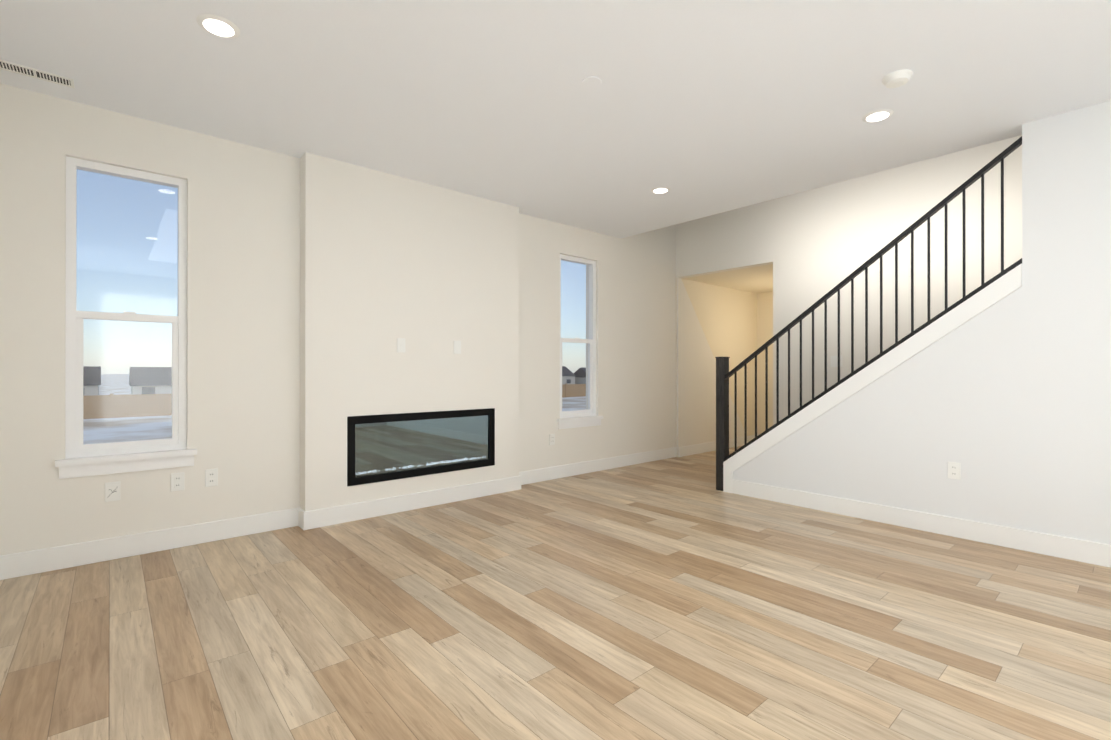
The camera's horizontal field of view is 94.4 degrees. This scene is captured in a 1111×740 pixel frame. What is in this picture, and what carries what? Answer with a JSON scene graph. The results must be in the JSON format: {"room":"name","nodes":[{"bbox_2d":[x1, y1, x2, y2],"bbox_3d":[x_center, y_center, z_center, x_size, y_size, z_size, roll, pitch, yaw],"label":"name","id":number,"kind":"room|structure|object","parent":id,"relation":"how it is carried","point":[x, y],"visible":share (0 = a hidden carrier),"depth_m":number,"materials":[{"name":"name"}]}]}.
{"room":"living room","nodes":[
{"label":"living room","id":0,"kind":"room"},
{"bbox_2d":[0,83,756,555],"bbox_3d":[0.015,-1.640,5.636,8.798,5.600,0.211,0,0,-41],"label":"wall","id":1,"kind":"structure","parent":0,"point":[244,319],"depth_m":3.56,"materials":[{"name":"white paint"}]},
{"bbox_2d":[105,481,119,501],"bbox_3d":[-2.706,0.743,3.144,0.072,0.116,0.008,0,0,-41],"label":"outlet","id":2,"kind":"object","parent":1,"relation":"attached to","point":[112,491],"visible":1,"depth_m":3.14,"materials":[{"name":"white plastic"}]},
{"bbox_2d":[55,156,196,478],"bbox_3d":[-2.667,-0.316,3.231,0.675,1.895,0.140,0,0,-41],"label":"window","id":3,"kind":"structure","parent":1,"relation":"in","point":[81,459],"depth_m":3.20,"materials":[{"name":"white plastic"}]},
{"bbox_2d":[0,507,299,579],"bbox_3d":[-2.497,1.091,3.319,1.572,0.133,0.016,0,0,-41],"label":"baseboard","id":4,"kind":"structure","parent":1,"relation":"attached to","point":[19,564],"depth_m":3.21,"materials":[{"name":"white wood"}]},
{"bbox_2d":[171,472,183,491],"bbox_3d":[-2.463,0.729,3.353,0.072,0.116,0.010,0,0,-41],"label":"electrical outlet","id":5,"kind":"object","parent":1,"relation":"attached to","point":[177,481],"visible":1,"depth_m":3.35,"materials":[{"name":"white plastic"}]},
{"bbox_2d":[205,468,217,486],"bbox_3d":[-2.323,0.727,3.474,0.072,0.116,0.010,0,0,-41],"label":"electrical outlet","id":6,"kind":"object","parent":1,"relation":"attached to","point":[211,477],"visible":1,"depth_m":3.47,"materials":[{"name":"white plastic"}]},
{"bbox_2d":[549,434,554,444],"bbox_3d":[-0.035,0.736,5.457,0.072,0.116,0.010,0,0,-41],"label":"electrical outlet","id":7,"kind":"object","parent":1,"relation":"attached to","point":[551,439],"visible":1,"depth_m":5.45,"materials":[{"name":"white plastic"}]},
{"bbox_2d":[557,254,602,428],"bbox_3d":[0.248,-0.312,5.758,0.677,1.895,0.140,0,0,-41],"label":"window","id":8,"kind":"structure","parent":1,"relation":"in","point":[572,418],"depth_m":5.86,"materials":[{"name":"white plastic"}]},
{"bbox_2d":[519,434,759,484],"bbox_3d":[1.426,1.095,6.693,4.875,0.133,0.056,0,0,-41],"label":"baseboard","id":9,"kind":"structure","parent":1,"relation":"attached to","point":[546,474],"depth_m":6.10,"materials":[{"name":"white wood"}]},
{"bbox_2d":[300,152,518,510],"bbox_3d":[-1.131,-0.211,4.421,1.934,2.740,0.143,0,0,-41],"label":"wall","id":10,"kind":"structure","parent":0,"point":[429,273],"depth_m":4.19,"materials":[{"name":"white paint"}]},
{"bbox_2d":[298,508,303,528],"bbox_3d":[-1.863,1.091,3.775,0.016,0.133,0.127,0,0,-41],"label":"baseboard","id":11,"kind":"structure","parent":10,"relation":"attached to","point":[300,517],"depth_m":3.77,"materials":[{"name":"white wood"}]},
{"bbox_2d":[397,338,404,352],"bbox_3d":[-1.261,-0.202,4.206,0.072,0.116,0.012,0,0,-41],"label":"outlet","id":12,"kind":"object","parent":10,"relation":"attached to","point":[400,344],"visible":1,"depth_m":4.20,"materials":[{"name":"white plastic"}]},
{"bbox_2d":[303,476,520,529],"bbox_3d":[-1.079,1.092,4.359,1.966,0.133,0.016,0,0,-41],"label":"baseboard","id":13,"kind":"structure","parent":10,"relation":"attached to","point":[322,517],"depth_m":4.21,"materials":[{"name":"white wood"}]},
{"bbox_2d":[347,408,494,485],"bbox_3d":[-1.122,0.624,4.420,1.345,0.530,0.143,0,0,-41],"label":"fireplace","id":14,"kind":"object","parent":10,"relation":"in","point":[384,447],"visible":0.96,"depth_m":4.31,"materials":[{"name":"black glass"}]},
{"bbox_2d":[454,341,460,353],"bbox_3d":[-0.867,-0.201,4.548,0.072,0.116,0.010,0,0,-41],"label":"outlet","id":15,"kind":"object","parent":10,"relation":"attached to","point":[457,347],"visible":1,"depth_m":4.54,"materials":[{"name":"white plastic"}]},
{"bbox_2d":[0,446,1110,739],"bbox_3d":[2.260,1.217,3.041,8.798,0.120,7.069,0,0,-41],"label":"floor","id":16,"kind":"structure","parent":0,"point":[676,598],"depth_m":2.28,"materials":[{"name":"brown wood"}]},
{"bbox_2d":[0,0,1110,235],"bbox_3d":[0.878,-1.685,1.846,5.138,0.200,6.669,0,0,-41],"label":"ceiling","id":17,"kind":"structure","parent":0,"point":[694,106],"depth_m":2.82,"materials":[{"name":"white paint"}]},
{"bbox_2d":[0,60,74,88],"bbox_3d":[-2.776,-1.580,2.743,0.305,0.006,0.110,0,0,-41],"label":"ceiling vent","id":18,"kind":"object","parent":17,"relation":"in","point":[34,73],"visible":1,"depth_m":2.75,"materials":[{"name":"white metal"}]},
{"bbox_2d":[196,14,239,37],"bbox_3d":[-1.552,-1.579,2.371,0.170,0.009,0.170,0,0,-41],"label":"recessed light","id":19,"kind":"object","parent":17,"relation":"in","point":[217,25],"visible":1,"depth_m":2.36,"materials":[{"name":"white"}]},
{"bbox_2d":[582,76,601,87],"bbox_3d":[0.199,-1.581,2.826,0.110,0.004,0.110,0,0,-41],"label":"cover plate","id":20,"kind":"object","parent":17,"relation":"attached to","point":[591,81],"visible":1,"depth_m":2.81,"materials":[{"name":"white paint"}]},
{"bbox_2d":[651,187,669,192],"bbox_3d":[0.923,-1.576,4.518,0.170,0.009,0.170,0,0,-41],"label":"recessed light","id":21,"kind":"object","parent":17,"relation":"in","point":[660,189],"visible":0.98,"depth_m":4.50,"materials":[{"name":"white plastic"}]},
{"bbox_2d":[862,109,893,121],"bbox_3d":[2.004,-1.578,3.201,0.170,0.009,0.170,0,0,-41],"label":"recessed light","id":22,"kind":"object","parent":17,"relation":"in","point":[877,115],"visible":1,"depth_m":3.18,"materials":[{"name":"white plastic"}]},
{"bbox_2d":[882,69,912,87],"bbox_3d":[1.845,-1.563,2.779,0.140,0.040,0.140,0,0,-41],"label":"smoke detector","id":23,"kind":"object","parent":17,"relation":"attached to","point":[896,79],"visible":0.98,"depth_m":2.75,"materials":[{"name":"white plastic"}]},
{"bbox_2d":[676,277,744,456],"bbox_3d":[2.341,-0.077,7.490,1.889,2.480,0.028,0,0,-41],"label":"wall","id":24,"kind":"structure","parent":0,"point":[695,392],"depth_m":7.09,"materials":[{"name":"white paint"}]},
{"bbox_2d":[682,264,772,292],"bbox_3d":[3.029,-1.288,7.157,2.250,0.100,1.459,0,0,-41],"label":"ceiling","id":25,"kind":"structure","parent":0,"point":[757,279],"depth_m":7.04,"materials":[{"name":"beige paint"}]},
{"bbox_2d":[757,292,772,433],"bbox_3d":[3.764,-0.206,7.872,0.200,2.740,1.339,0,0,-41],"label":"wall","id":26,"kind":"structure","parent":0,"point":[764,317],"depth_m":8.22,"materials":[{"name":"beige paint"}]},
{"bbox_2d":[676,135,1021,424],"bbox_3d":[3.839,-1.641,4.412,0.120,5.600,6.669,0,0,-41],"label":"wall","id":27,"kind":"structure","parent":0,"point":[812,246],"depth_m":5.21,"materials":[{"name":"white paint"}]},
{"bbox_2d":[831,356,841,366],"bbox_3d":[2.928,-0.090,5.361,0.010,0.116,0.115,0,0,-41],"label":"light switch","id":28,"kind":"object","parent":27,"relation":"attached to","point":[834,361],"visible":0.96,"depth_m":5.36,"materials":[{"name":"white plastic"}]},
{"bbox_2d":[610,100,1110,544],"bbox_3d":[2.894,-1.643,3.594,0.200,5.600,6.669,0,0,-41],"label":"wall","id":29,"kind":"structure","parent":0,"point":[1066,314],"depth_m":3.33,"materials":[{"name":"white paint"}]},
{"bbox_2d":[715,136,1021,490],"bbox_3d":[2.309,-0.175,4.175,0.096,2.667,2.217,0,0,-41],"label":"stair railing","id":30,"kind":"object","parent":29,"relation":"on","point":[723,374],"visible":0.94,"depth_m":4.09,"materials":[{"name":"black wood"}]},
{"bbox_2d":[723,263,1021,492],"bbox_3d":[2.351,0.237,4.151,0.148,1.842,2.123,0,0,-41],"label":"trim","id":31,"kind":"structure","parent":29,"relation":"attached to","point":[999,289],"depth_m":3.89,"materials":[{"name":"white wood"}]},
{"bbox_2d":[732,479,1110,567],"bbox_3d":[3.332,1.090,2.921,0.016,0.133,5.085,0,0,-41],"label":"baseboard","id":32,"kind":"structure","parent":29,"relation":"attached to","point":[1086,551],"depth_m":3.61,"materials":[{"name":"white wood"}]},
{"bbox_2d":[948,462,960,479],"bbox_3d":[2.769,0.699,3.574,0.010,0.116,0.072,0,0,-41],"label":"electrical outlet","id":33,"kind":"object","parent":29,"relation":"attached to","point":[954,470],"visible":1,"depth_m":3.57,"materials":[{"name":"white plastic"}]},
{"label":"outside","id":34,"kind":"structure","parent":0,"visible":0},
{"bbox_2d":[83,396,585,443],"bbox_3d":[-10.324,2.019,11.909,300.000,0.300,22.780,0,0,-41],"label":"ground","id":35,"kind":"structure","parent":34,"point":[104,433],"depth_m":16.78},
{"bbox_2d":[83,384,585,418],"bbox_3d":[-17.459,1.401,20.144,240.000,0.960,0.090,0,0,-41],"label":"fence","id":36,"kind":"object","parent":35,"relation":"on","point":[103,412],"depth_m":20.59,"materials":[{"name":"beige"}]},
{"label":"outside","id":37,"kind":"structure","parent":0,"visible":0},
{"bbox_2d":[99,374,130,394],"bbox_3d":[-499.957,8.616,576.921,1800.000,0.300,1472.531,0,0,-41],"label":"ground","id":38,"kind":"structure","parent":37,"point":[108,390],"depth_m":285.77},
{"bbox_2d":[83,366,100,395],"bbox_3d":[-83.191,3.574,87.217,9.156,8.403,10.600,0,0,-41],"label":"house","id":39,"kind":"structure","parent":38,"relation":"on","point":[97,380],"depth_m":86.67,"materials":[{"name":"grey"}]},
{"bbox_2d":[129,367,171,393],"bbox_3d":[-69.740,3.632,92.286,10.244,8.301,10.600,0,0,-41],"label":"house","id":40,"kind":"structure","parent":38,"relation":"on","point":[162,376],"depth_m":88.16,"materials":[{"name":"grey"}]},
{"bbox_2d":[562,366,575,383],"bbox_3d":[-0.609,3.334,167.475,10.255,9.110,10.600,0,0,-41],"label":"house","id":41,"kind":"structure","parent":38,"relation":"on","point":[569,375],"depth_m":165.86,"materials":[{"name":"grey"}]},
{"bbox_2d":[573,368,585,383],"bbox_3d":[12.015,3.542,171.273,10.467,8.704,10.600,0,0,-41],"label":"house","id":42,"kind":"structure","parent":38,"relation":"on","point":[581,374],"depth_m":167.82,"materials":[{"name":"grey"}]}
]}

